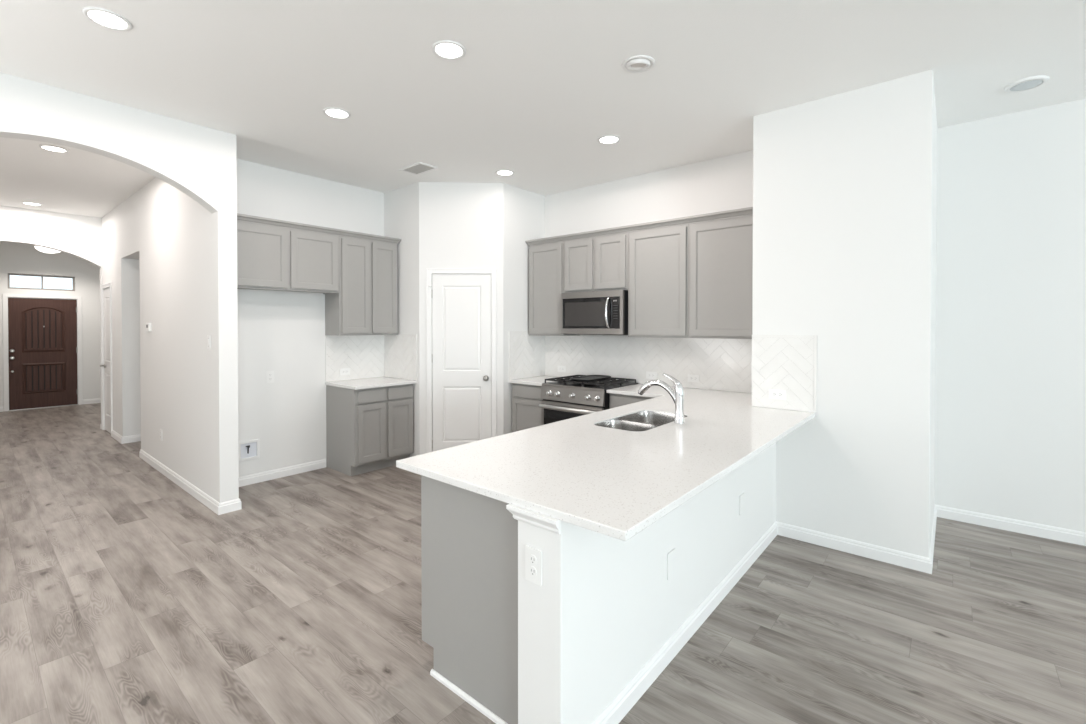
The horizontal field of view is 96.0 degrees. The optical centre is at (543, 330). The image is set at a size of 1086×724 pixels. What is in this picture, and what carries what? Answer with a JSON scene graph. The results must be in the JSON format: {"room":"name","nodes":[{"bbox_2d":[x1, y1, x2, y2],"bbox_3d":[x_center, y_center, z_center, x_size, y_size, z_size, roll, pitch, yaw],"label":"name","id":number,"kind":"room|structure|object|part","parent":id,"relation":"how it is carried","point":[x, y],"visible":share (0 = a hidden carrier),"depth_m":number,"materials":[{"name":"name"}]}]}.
{"room":"kitchen","nodes":[
{"label":"kitchen","id":0,"kind":"room"},
{"bbox_2d":[0,242,100,411],"bbox_3d":[-9.345,-0.113,8.972,0.150,3.080,2.880,0,1,40],"label":"wall","id":1,"kind":"structure","parent":0,"point":[15,258],"depth_m":9.28,"materials":[{"name":"white paint"}]},
{"bbox_2d":[8,273,74,290],"bbox_3d":[-9.284,-0.886,9.044,0.040,0.275,0.870,0,1,40],"label":"window","id":2,"kind":"structure","parent":1,"relation":"in","point":[15,281],"depth_m":9.02,"materials":[{"name":"glass"}]},
{"bbox_2d":[2,294,82,411],"bbox_3d":[-9.244,0.387,9.036,0.168,2.080,1.020,0,1,40],"label":"door","id":3,"kind":"structure","parent":1,"relation":"in","point":[42,334],"depth_m":8.99,"materials":[{"name":"wood"}]},
{"bbox_3d":[-9.220,-0.018,9.011,0.020,0.830,0.560,0,1,40],"label":"panel","id":4,"kind":"part","parent":3,"relation":"part of","materials":[{"name":"brown wood"}]},
{"bbox_3d":[-9.220,0.872,9.021,0.020,0.550,0.560,0,1,40],"label":"panel","id":5,"kind":"part","parent":3,"relation":"part of","materials":[{"name":"brown wood"}]},
{"bbox_2d":[83,398,100,403],"bbox_3d":[-8.657,1.375,9.680,0.015,0.090,0.695,0,1,40],"label":"baseboard","id":6,"kind":"structure","parent":1,"relation":"attached to","point":[98,400],"depth_m":9.50,"materials":[{"name":"white paint"}]},
{"bbox_2d":[0,205,101,423],"bbox_3d":[-7.041,-0.087,6.489,0.130,3.080,1.750,0,1,40],"label":"wall","id":7,"kind":"structure","parent":0,"point":[79,236],"depth_m":6.75,"materials":[{"name":"white paint"}]},
{"bbox_2d":[0,72,238,502],"bbox_3d":[-5.293,-0.030,0.823,0.140,3.080,8.466,0,1,40],"label":"wall","id":8,"kind":"structure","parent":0,"point":[199,161],"depth_m":3.75,"materials":[{"name":"white paint"}]},
{"bbox_2d":[135,258,140,434],"bbox_3d":[-4.420,-0.090,6.691,1.230,3.080,1.654,0,1,40],"label":"wall","id":9,"kind":"structure","parent":0,"point":[137,272],"depth_m":6.40,"materials":[{"name":"white paint"}]},
{"bbox_2d":[111,430,140,443],"bbox_3d":[-5.122,1.401,7.118,0.645,0.090,1.685,0,1,40],"label":"baseboard","id":10,"kind":"structure","parent":9,"relation":"attached to","point":[133,438],"depth_m":6.36,"materials":[{"name":"white paint"}]},
{"bbox_2d":[101,177,213,498],"bbox_3d":[-4.580,-0.079,5.657,4.973,3.080,0.136,0,1,40],"label":"wall","id":11,"kind":"structure","parent":0,"point":[151,225],"depth_m":4.93,"materials":[{"name":"white paint"}]},
{"bbox_2d":[100,282,112,436],"bbox_3d":[-6.176,0.395,6.904,0.702,2.106,0.100,0,1,40],"label":"door","id":12,"kind":"structure","parent":11,"relation":"in","point":[106,382],"depth_m":6.97,"materials":[{"name":"white paint"}]},
{"bbox_2d":[146,323,150,330],"bbox_3d":[-4.307,-0.036,5.324,0.124,0.090,0.026,0,1,40],"label":"thermostat","id":13,"kind":"object","parent":11,"relation":"attached to","point":[148,325],"visible":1,"depth_m":5.29,"materials":[{"name":"white plastic"}]},
{"bbox_2d":[139,449,325,514],"bbox_3d":[-3.256,1.420,5.232,2.688,0.090,1.190,0,1,40],"label":"baseboard","id":14,"kind":"structure","parent":11,"relation":"attached to","point":[215,506],"depth_m":4.72,"materials":[{"name":"white paint"}]},
{"bbox_2d":[237,159,383,476],"bbox_3d":[-2.462,-0.074,5.180,0.120,3.080,1.850,0,1,40],"label":"wall","id":15,"kind":"structure","parent":0,"point":[280,332],"depth_m":4.93,"materials":[{"name":"white paint"}]},
{"bbox_2d":[238,439,259,461],"bbox_3d":[-2.812,1.142,4.659,0.028,0.182,0.185,0,1,40],"label":"box","id":16,"kind":"object","parent":15,"relation":"attached to","point":[247,450],"visible":0.86,"depth_m":4.66,"materials":[{"name":"white plastic"}]},
{"bbox_2d":[266,371,273,382],"bbox_3d":[-2.693,0.458,4.808,0.009,0.118,0.073,0,1,40],"label":"outlet","id":17,"kind":"object","parent":15,"relation":"attached to","point":[269,374],"visible":1,"depth_m":4.80,"materials":[{"name":"white plastic"}]},
{"bbox_2d":[237,213,340,293],"bbox_3d":[-2.541,-0.705,4.711,0.350,0.647,1.035,0,1,40],"label":"upper cabinet","id":18,"kind":"object","parent":15,"relation":"attached to","point":[272,254],"visible":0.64,"depth_m":4.60,"materials":[{"name":"grey paint"}]},
{"bbox_3d":[-2.583,-0.672,4.435,0.019,0.543,0.493,0,1,40],"label":"cabinet door","id":19,"kind":"part","parent":18,"relation":"part of","materials":[{"name":"grey paint"}]},
{"bbox_3d":[-2.422,-0.997,4.608,0.040,0.060,1.035,0,1,40],"label":"crown moulding","id":20,"kind":"part","parent":18,"relation":"part of","materials":[{"name":"grey paint"}]},
{"bbox_3d":[-2.259,-0.676,4.822,0.019,0.543,0.461,0,1,40],"label":"cabinet door","id":21,"kind":"part","parent":18,"relation":"part of","materials":[{"name":"grey paint"}]},
{"bbox_2d":[325,335,383,381],"bbox_3d":[-2.111,0.298,5.502,0.008,0.499,0.709,0,1,40],"label":"backsplash","id":22,"kind":"structure","parent":15,"relation":"attached to","point":[363,354],"depth_m":5.48,"materials":[{"name":"white tile"}]},
{"bbox_2d":[340,368,349,374],"bbox_3d":[-2.195,0.454,5.390,0.009,0.073,0.118,0,1,40],"label":"outlet","id":23,"kind":"object","parent":22,"relation":"attached to","point":[344,371],"visible":1,"depth_m":5.39,"materials":[{"name":"white plastic"}]},
{"bbox_2d":[325,230,400,335],"bbox_3d":[-1.975,-0.493,5.389,0.350,1.084,0.726,0,1,40],"label":"upper cabinet","id":24,"kind":"object","parent":15,"relation":"attached to","point":[365,303],"visible":0.98,"depth_m":5.22,"materials":[{"name":"grey paint"}]},
{"bbox_3d":[-1.981,-0.461,5.156,0.019,0.980,0.314,0,1,40],"label":"cabinet door","id":25,"kind":"part","parent":24,"relation":"part of","materials":[{"name":"grey paint"}]},
{"bbox_3d":[-1.975,-1.005,5.383,0.350,0.060,0.726,0,1,40],"label":"crown moulding","id":26,"kind":"part","parent":24,"relation":"part of","materials":[{"name":"grey paint"}]},
{"bbox_3d":[-1.763,-0.464,5.416,0.019,0.980,0.304,0,1,40],"label":"cabinet door","id":27,"kind":"part","parent":24,"relation":"part of","materials":[{"name":"grey paint"}]},
{"bbox_2d":[384,182,419,456],"bbox_3d":[-1.591,-0.078,5.592,0.685,3.080,0.100,0,1,40],"label":"wall","id":28,"kind":"structure","parent":0,"point":[401,205],"depth_m":5.46,"materials":[{"name":"white paint"}]},
{"bbox_2d":[384,334,416,380],"bbox_3d":[-1.640,0.294,5.565,0.630,0.505,0.010,0,1,40],"label":"backsplash","id":29,"kind":"structure","parent":28,"relation":"attached to","point":[400,350],"depth_m":5.54,"materials":[{"name":"white tile"}]},
{"bbox_2d":[419,182,502,454],"bbox_3d":[-0.905,-0.076,5.400,0.915,3.080,0.100,0,1,-2],"label":"wall","id":30,"kind":"structure","parent":0,"point":[461,223],"depth_m":5.34,"materials":[{"name":"white paint"}]},
{"bbox_2d":[426,268,496,452],"bbox_3d":[-0.901,0.394,5.352,0.762,2.141,0.117,0,1,-4],"label":"door","id":31,"kind":"structure","parent":30,"relation":"in","point":[461,303],"depth_m":5.36,"materials":[{"name":"white paint"}]},
{"bbox_2d":[503,183,544,434],"bbox_3d":[-0.257,-0.079,5.670,0.100,3.080,0.710,0,1,40],"label":"wall","id":32,"kind":"structure","parent":0,"point":[523,210],"depth_m":5.50,"materials":[{"name":"white paint"}]},
{"bbox_2d":[509,331,544,379],"bbox_3d":[-0.186,0.276,5.671,0.010,0.540,0.622,0,1,40],"label":"backsplash","id":33,"kind":"structure","parent":32,"relation":"attached to","point":[526,351],"depth_m":5.63,"materials":[{"name":"white tile"}]},
{"bbox_2d":[0,403,1085,723],"bbox_3d":[-2.891,1.567,1.119,20.130,0.120,12.260,0,1,40],"label":"floor","id":34,"kind":"structure","parent":0,"point":[125,598],"depth_m":2.58,"materials":[{"name":"grey wood"}]},
{"bbox_2d":[326,384,412,475],"bbox_3d":[-1.882,1.022,5.315,0.602,0.884,0.693,0,1,40],"label":"base cabinet","id":35,"kind":"object","parent":34,"relation":"on","point":[370,429],"visible":0.81,"depth_m":5.08,"materials":[{"name":"grey paint"}]},
{"bbox_2d":[325,377,416,389],"bbox_3d":[-1.873,0.566,5.300,0.634,0.030,0.717,0,1,40],"label":"countertop","id":36,"kind":"structure","parent":35,"relation":"on","point":[365,383],"depth_m":5.19,"materials":[{"name":"white stone"}]},
{"bbox_3d":[-1.762,0.670,5.001,0.019,0.125,0.305,0,1,40],"label":"drawer","id":37,"kind":"part","parent":35,"relation":"part of","materials":[{"name":"grey paint"}]},
{"bbox_3d":[-1.762,1.043,5.005,0.019,0.580,0.305,0,1,40],"label":"cabinet door","id":38,"kind":"part","parent":35,"relation":"part of","materials":[{"name":"grey paint"}]},
{"bbox_3d":[-1.544,0.668,5.261,0.019,0.125,0.305,0,1,40],"label":"drawer","id":39,"kind":"part","parent":35,"relation":"part of","materials":[{"name":"grey paint"}]},
{"bbox_3d":[-1.544,1.040,5.265,0.019,0.580,0.305,0,1,40],"label":"cabinet door","id":40,"kind":"part","parent":35,"relation":"part of","materials":[{"name":"grey paint"}]},
{"bbox_2d":[421,475,517,723],"bbox_3d":[0.716,1.044,3.212,0.650,0.884,3.228,0,1,40],"label":"base cabinet","id":41,"kind":"object","parent":34,"relation":"on","point":[469,539],"visible":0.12,"depth_m":1.96,"materials":[{"name":"grey paint"}]},
{"bbox_3d":[-0.279,1.489,1.953,0.554,0.020,0.012,0,1,40],"label":"shoe moulding","id":42,"kind":"part","parent":41,"relation":"part of","materials":[{"name":"white paint"}]},
{"bbox_2d":[396,384,814,540],"bbox_3d":[0.617,0.587,3.261,1.769,0.030,3.288,0,1,40],"label":"countertop","id":43,"kind":"structure","parent":41,"relation":"on","point":[615,483],"depth_m":2.21,"materials":[{"name":"white stone"}]},
{"bbox_2d":[594,411,687,430],"bbox_3d":[0.636,0.692,3.144,0.344,0.229,0.699,0,1,40],"label":"sink","id":44,"kind":"object","parent":43,"relation":"in","point":[642,420],"visible":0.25,"depth_m":3.31,"materials":[{"name":"metal"}]},
{"bbox_3d":[0.495,0.684,2.976,0.344,0.209,0.260,0,1,40],"label":"bowl","id":45,"kind":"part","parent":44,"relation":"part of","materials":[{"name":"metal"}]},
{"bbox_3d":[0.727,0.691,3.252,0.344,0.229,0.417,0,1,40],"label":"bowl","id":46,"kind":"part","parent":44,"relation":"part of","materials":[{"name":"metal"}]},
{"bbox_2d":[638,373,684,423],"bbox_3d":[0.740,0.421,3.106,0.318,0.305,0.063,0,1,40],"label":"faucet","id":47,"kind":"object","parent":43,"relation":"on","point":[677,394],"visible":1,"depth_m":3.02,"materials":[{"name":"silver metal"}]},
{"bbox_3d":[0.760,0.391,3.089,0.220,0.150,0.037,0,1,40],"label":"spout","id":48,"kind":"part","parent":47,"relation":"part of","materials":[{"name":"silver metal"}]},
{"bbox_3d":[0.799,0.310,3.055,0.119,0.082,0.050,0,1,40],"label":"lever","id":49,"kind":"part","parent":47,"relation":"part of","materials":[{"name":"silver metal"}]},
{"bbox_2d":[512,383,542,431],"bbox_3d":[0.014,1.020,5.521,0.497,0.884,0.602,0,1,40],"label":"base cabinet","id":50,"kind":"object","parent":34,"relation":"on","point":[526,411],"visible":0.15,"depth_m":5.31,"materials":[{"name":"grey paint"}]},
{"bbox_3d":[-0.174,1.040,5.298,0.455,0.580,0.019,0,1,40],"label":"cabinet door","id":51,"kind":"part","parent":50,"relation":"part of","materials":[{"name":"grey paint"}]},
{"bbox_3d":[-0.174,0.667,5.294,0.455,0.125,0.019,0,1,40],"label":"drawer","id":52,"kind":"part","parent":50,"relation":"part of","materials":[{"name":"grey paint"}]},
{"bbox_2d":[508,376,563,385],"bbox_3d":[0.002,0.564,5.508,0.510,0.030,0.634,0,1,40],"label":"countertop","id":53,"kind":"structure","parent":50,"relation":"on","point":[538,380],"depth_m":5.38,"materials":[{"name":"white stone"}]},
{"bbox_2d":[539,375,638,424],"bbox_3d":[0.456,0.986,5.054,0.767,0.962,0.734,0,1,40],"label":"range","id":54,"kind":"object","parent":34,"relation":"on","point":[566,398],"visible":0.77,"depth_m":4.86,"materials":[{"name":"silver metal"}]},
{"bbox_3d":[0.258,0.997,4.817,0.677,0.385,0.002,0,1,40],"label":"oven glass","id":55,"kind":"part","parent":54,"relation":"part of","materials":[{"name":"black glass"}]},
{"bbox_3d":[0.240,0.770,4.793,0.707,0.031,0.060,0,1,40],"label":"oven handle","id":56,"kind":"part","parent":54,"relation":"part of","materials":[{"name":"metal"}]},
{"bbox_3d":[0.268,0.985,4.830,0.751,0.520,0.032,0,1,40],"label":"oven door","id":57,"kind":"part","parent":54,"relation":"part of","materials":[{"name":"glass"}]},
{"bbox_3d":[0.267,0.639,4.825,0.767,0.150,0.035,0,1,40],"label":"control panel","id":58,"kind":"part","parent":54,"relation":"part of","materials":[{"name":"metal"}]},
{"bbox_3d":[0.272,0.560,4.830,0.759,0.024,0.012,0,1,40],"label":"rail","id":59,"kind":"part","parent":54,"relation":"part of","materials":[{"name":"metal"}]},
{"bbox_2d":[570,375,610,380],"bbox_3d":[0.487,0.495,5.086,0.270,0.020,0.500,0,1,40],"label":"griddle","id":60,"kind":"object","parent":54,"relation":"on","point":[587,377],"visible":1,"depth_m":5.05,"materials":[{"name":"black metal"}]},
{"bbox_2d":[546,381,638,390],"bbox_3d":[0.483,0.553,5.082,0.767,0.017,0.647,0,1,40],"label":"cooktop","id":61,"kind":"object","parent":54,"relation":"in","point":[560,385],"depth_m":4.86,"materials":[{"name":"silver metal"}]},
{"bbox_2d":[609,393,651,408],"bbox_3d":[1.047,1.029,4.656,0.639,0.884,0.602,0,1,40],"label":"base cabinet","id":62,"kind":"object","parent":34,"relation":"on","point":[615,400],"visible":0.08,"depth_m":4.53,"materials":[{"name":"grey paint"}]},
{"bbox_3d":[0.861,0.676,4.427,0.595,0.125,0.019,0,1,40],"label":"drawer","id":63,"kind":"part","parent":62,"relation":"part of","materials":[{"name":"grey paint"}]},
{"bbox_2d":[0,0,1085,217],"bbox_3d":[-2.891,-1.633,1.087,20.130,0.120,12.260,0,1,40],"label":"ceiling","id":64,"kind":"structure","parent":0,"point":[533,92],"depth_m":2.99,"materials":[{"name":"white paint"}]},
{"bbox_2d":[21,202,41,205],"bbox_3d":[-6.552,-1.621,6.255,0.192,0.008,0.192,0,1,40],"label":"recessed light","id":65,"kind":"object","parent":64,"relation":"in","point":[27,203],"visible":1,"depth_m":6.24,"materials":[{"name":"white"}]},
{"bbox_2d":[34,245,60,252],"bbox_3d":[-8.559,-1.492,8.456,0.372,0.310,0.372,0,1,40],"label":"ceiling lamp","id":66,"kind":"object","parent":64,"relation":"attached to","point":[42,249],"visible":0.44,"depth_m":8.35,"materials":[{"name":"white glass"}]},
{"bbox_2d":[38,145,68,152],"bbox_3d":[-4.322,-1.601,4.311,0.192,0.008,0.192,0,1,40],"label":"recessed light","id":67,"kind":"object","parent":64,"relation":"in","point":[52,148],"visible":1,"depth_m":4.30,"materials":[{"name":"white"}]},
{"bbox_2d":[82,7,132,30],"bbox_3d":[-2.221,-1.583,2.490,0.192,0.008,0.192,0,1,40],"label":"recessed light","id":68,"kind":"object","parent":64,"relation":"in","point":[105,18],"visible":1,"depth_m":2.48,"materials":[{"name":"white paint"}]},
{"bbox_2d":[323,107,350,118],"bbox_3d":[-1.521,-1.594,3.591,0.192,0.008,0.192,0,1,40],"label":"recessed light","id":69,"kind":"object","parent":64,"relation":"in","point":[337,113],"visible":1,"depth_m":3.59,"materials":[{"name":"white"}]},
{"bbox_2d":[399,162,437,174],"bbox_3d":[-1.247,-1.605,4.850,0.344,0.012,0.214,0,1,40],"label":"ceiling vent","id":70,"kind":"object","parent":64,"relation":"in","point":[418,168],"visible":1,"depth_m":4.84,"materials":[{"name":"white metal"}]},
{"bbox_2d":[432,40,465,59],"bbox_3d":[-0.538,-1.585,2.769,0.192,0.008,0.192,0,1,40],"label":"recessed light","id":71,"kind":"object","parent":64,"relation":"in","point":[445,49],"visible":1,"depth_m":2.76,"materials":[{"name":"white"}]},
{"bbox_2d":[496,170,513,175],"bbox_3d":[-0.398,-1.608,4.988,0.192,0.008,0.192,0,1,40],"label":"recessed light","id":72,"kind":"object","parent":64,"relation":"in","point":[499,172],"visible":1,"depth_m":4.98,"materials":[{"name":"white"}]},
{"bbox_2d":[598,135,620,143],"bbox_3d":[0.545,-1.599,4.103,0.192,0.008,0.192,0,1,40],"label":"recessed light","id":73,"kind":"object","parent":64,"relation":"in","point":[608,139],"visible":1,"depth_m":4.09,"materials":[{"name":"white"}]},
{"bbox_2d":[622,55,654,72],"bbox_3d":[0.564,-1.581,2.919,0.196,0.027,0.196,0,1,40],"label":"smoke detector","id":74,"kind":"object","parent":64,"relation":"in","point":[646,62],"visible":1,"depth_m":2.90,"materials":[{"name":"white paint"}]},
{"bbox_2d":[1004,75,1049,92],"bbox_3d":[3.109,-1.584,3.152,0.210,0.018,0.210,0,1,40],"label":"recessed light","id":75,"kind":"object","parent":64,"relation":"in","point":[1028,83],"visible":1,"depth_m":3.13,"materials":[{"name":"white paint"}]},
{"bbox_2d":[518,443,775,723],"bbox_3d":[0.799,1.050,2.650,0.195,0.882,2.550,0,1,40],"label":"wall","id":76,"kind":"structure","parent":0,"point":[604,606],"depth_m":1.86,"materials":[{"name":"white paint"}]},
{"bbox_2d":[506,504,560,534],"bbox_3d":[-0.023,0.642,1.686,0.223,0.050,0.078,0,1,40],"label":"trim","id":77,"kind":"structure","parent":76,"relation":"attached to","point":[539,520],"depth_m":1.65,"materials":[{"name":"white paint"}]},
{"bbox_2d":[525,545,541,585],"bbox_3d":[-0.036,0.807,1.679,0.073,0.118,0.009,0,1,40],"label":"outlet","id":78,"kind":"object","parent":76,"relation":"attached to","point":[533,557],"visible":1,"depth_m":1.67,"materials":[{"name":"white plastic"}]},
{"bbox_2d":[529,555,536,564],"bbox_3d":[-0.038,0.787,1.676,0.033,0.033,0.002,0,1,40],"label":"receptacle","id":79,"kind":"object","parent":78,"relation":"attached to","point":[532,558],"depth_m":1.67,"materials":[{"name":"white plastic"}]},
{"bbox_2d":[529,566,536,576],"bbox_3d":[-0.038,0.827,1.677,0.033,0.033,0.002,0,1,40],"label":"receptacle","id":80,"kind":"object","parent":78,"relation":"attached to","point":[532,569],"depth_m":1.68,"materials":[{"name":"white plastic"}]},
{"bbox_2d":[667,548,674,579],"bbox_3d":[0.580,1.066,2.232,0.006,0.118,0.073,0,1,40],"label":"blank plate","id":81,"kind":"object","parent":76,"relation":"attached to","point":[671,555],"visible":1,"depth_m":2.23,"materials":[{"name":"white paint"}]},
{"bbox_2d":[739,493,743,515],"bbox_3d":[1.206,1.058,2.979,0.006,0.118,0.073,0,1,40],"label":"blank plate","id":82,"kind":"object","parent":76,"relation":"attached to","point":[741,506],"visible":1,"depth_m":2.96,"materials":[{"name":"white paint"}]},
{"bbox_2d":[545,150,752,392],"bbox_3d":[1.019,-0.074,5.144,2.731,3.080,0.120,0,1,40],"label":"wall","id":83,"kind":"structure","parent":0,"point":[725,183],"depth_m":4.96,"materials":[{"name":"white paint"}]},
{"bbox_2d":[525,236,578,335],"bbox_3d":[0.093,-0.488,5.607,0.538,1.089,0.350,0,1,40],"label":"upper cabinet","id":84,"kind":"object","parent":83,"relation":"attached to","point":[546,255],"visible":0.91,"depth_m":5.47,"materials":[{"name":"grey paint"}]},
{"bbox_3d":[0.093,-1.002,5.601,0.538,0.060,0.350,0,1,40],"label":"crown moulding","id":85,"kind":"part","parent":84,"relation":"part of","materials":[{"name":"grey paint"}]},
{"bbox_3d":[0.014,-0.457,5.484,0.471,0.985,0.019,0,1,40],"label":"cabinet door","id":86,"kind":"part","parent":84,"relation":"part of","materials":[{"name":"grey paint"}]},
{"bbox_2d":[561,226,627,292],"bbox_3d":[0.607,-0.717,5.174,0.800,0.622,0.350,0,1,40],"label":"upper cabinet","id":87,"kind":"object","parent":83,"relation":"attached to","point":[596,260],"visible":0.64,"depth_m":5.03,"materials":[{"name":"grey paint"}]},
{"bbox_3d":[0.366,-0.687,5.186,0.358,0.518,0.019,0,1,40],"label":"cabinet door","id":88,"kind":"part","parent":87,"relation":"part of","materials":[{"name":"grey paint"}]},
{"bbox_2d":[561,290,627,334],"bbox_3d":[0.579,-0.177,5.138,0.761,0.451,0.433,0,1,40],"label":"microwave","id":89,"kind":"object","parent":87,"relation":"attached to","point":[594,312],"visible":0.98,"depth_m":4.98,"materials":[{"name":"silver metal"}]},
{"bbox_3d":[0.444,-0.179,5.064,0.613,0.316,0.028,0,1,40],"label":"door glass","id":90,"kind":"part","parent":89,"relation":"part of","materials":[{"name":"black glass"}]},
{"bbox_3d":[0.629,-0.179,4.857,0.022,0.318,0.066,1,1,43],"label":"door handle","id":91,"kind":"part","parent":89,"relation":"part of","materials":[{"name":"silver metal"}]},
{"bbox_3d":[0.716,-0.177,4.836,0.094,0.316,0.029,0,1,40],"label":"control panel","id":92,"kind":"part","parent":89,"relation":"part of","materials":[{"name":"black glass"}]},
{"bbox_3d":[0.507,-0.997,5.052,0.800,0.060,0.040,0,1,40],"label":"crown moulding","id":93,"kind":"part","parent":87,"relation":"part of","materials":[{"name":"grey paint"}]},
{"bbox_3d":[0.670,-0.685,4.932,0.350,0.518,0.019,0,1,40],"label":"cabinet door","id":94,"kind":"part","parent":87,"relation":"part of","materials":[{"name":"grey paint"}]},
{"bbox_2d":[545,336,751,392],"bbox_3d":[1.015,0.307,5.066,2.609,0.489,0.008,0,1,40],"label":"backsplash","id":95,"kind":"structure","parent":83,"relation":"attached to","point":[721,364],"depth_m":4.95,"materials":[{"name":"white tile"}]},
{"bbox_2d":[558,366,565,371],"bbox_3d":[0.206,0.450,5.734,0.118,0.073,0.009,0,1,40],"label":"outlet","id":96,"kind":"object","parent":95,"relation":"attached to","point":[560,368],"visible":1,"depth_m":5.73,"materials":[{"name":"white plastic"}]},
{"bbox_2d":[688,374,699,382],"bbox_3d":[1.438,0.461,4.702,0.118,0.073,0.009,0,1,40],"label":"outlet","id":97,"kind":"object","parent":95,"relation":"attached to","point":[691,378],"visible":1,"depth_m":4.70,"materials":[{"name":"white plastic"}]},
{"bbox_2d":[626,217,688,337],"bbox_3d":[1.153,-0.479,4.719,0.624,1.089,0.350,0,1,40],"label":"upper cabinet","id":98,"kind":"object","parent":83,"relation":"attached to","point":[658,251],"visible":0.83,"depth_m":4.59,"materials":[{"name":"grey paint"}]},
{"bbox_3d":[1.054,-0.992,4.595,0.624,0.060,0.040,0,1,40],"label":"crown moulding","id":99,"kind":"part","parent":98,"relation":"part of","materials":[{"name":"grey paint"}]},
{"bbox_2d":[687,207,752,338],"bbox_3d":[1.649,-0.475,4.304,0.667,1.089,0.350,0,1,40],"label":"upper cabinet","id":100,"kind":"object","parent":83,"relation":"attached to","point":[720,243],"visible":0.62,"depth_m":4.22,"materials":[{"name":"grey paint"}]},
{"bbox_3d":[1.550,-0.988,4.180,0.667,0.060,0.040,0,1,40],"label":"crown moulding","id":101,"kind":"part","parent":100,"relation":"part of","materials":[{"name":"grey paint"}]},
{"bbox_2d":[752,69,937,557],"bbox_3d":[2.338,-0.060,3.775,1.051,3.080,1.168,0,1,40],"label":"wall column","id":102,"kind":"structure","parent":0,"point":[845,184],"depth_m":3.24,"materials":[{"name":"white paint"}]},
{"bbox_2d":[752,335,816,412],"bbox_3d":[1.724,0.300,3.524,0.434,0.535,0.010,0,1,40],"label":"backsplash","id":103,"kind":"structure","parent":102,"relation":"attached to","point":[788,363],"depth_m":3.51,"materials":[{"name":"white tile"}]},
{"bbox_2d":[769,389,785,399],"bbox_3d":[1.691,0.463,3.543,0.118,0.073,0.009,0,1,40],"label":"outlet","id":104,"kind":"object","parent":103,"relation":"attached to","point":[779,394],"visible":1,"depth_m":3.54,"materials":[{"name":"white plastic"}]},
{"bbox_2d":[935,98,1085,531],"bbox_3d":[5.476,-0.042,1.988,8.156,3.080,0.120,0,1,40],"label":"wall","id":105,"kind":"structure","parent":0,"point":[1010,388],"depth_m":3.60,"materials":[{"name":"white paint"}]},
{"bbox_3d":[4.765,0.033,-5.307,0.120,3.080,12.220,0,1,40],"label":"wall","id":106,"kind":"structure","parent":0,"visible":0},
{"bbox_2d":[592,505,1085,723],"bbox_3d":[4.606,1.454,1.942,8.990,0.090,3.018,0,1,15],"label":"baseboard","id":107,"kind":"structure","parent":106,"relation":"attached to","point":[621,705],"depth_m":3.11,"materials":[{"name":"white paint"}]}
]}

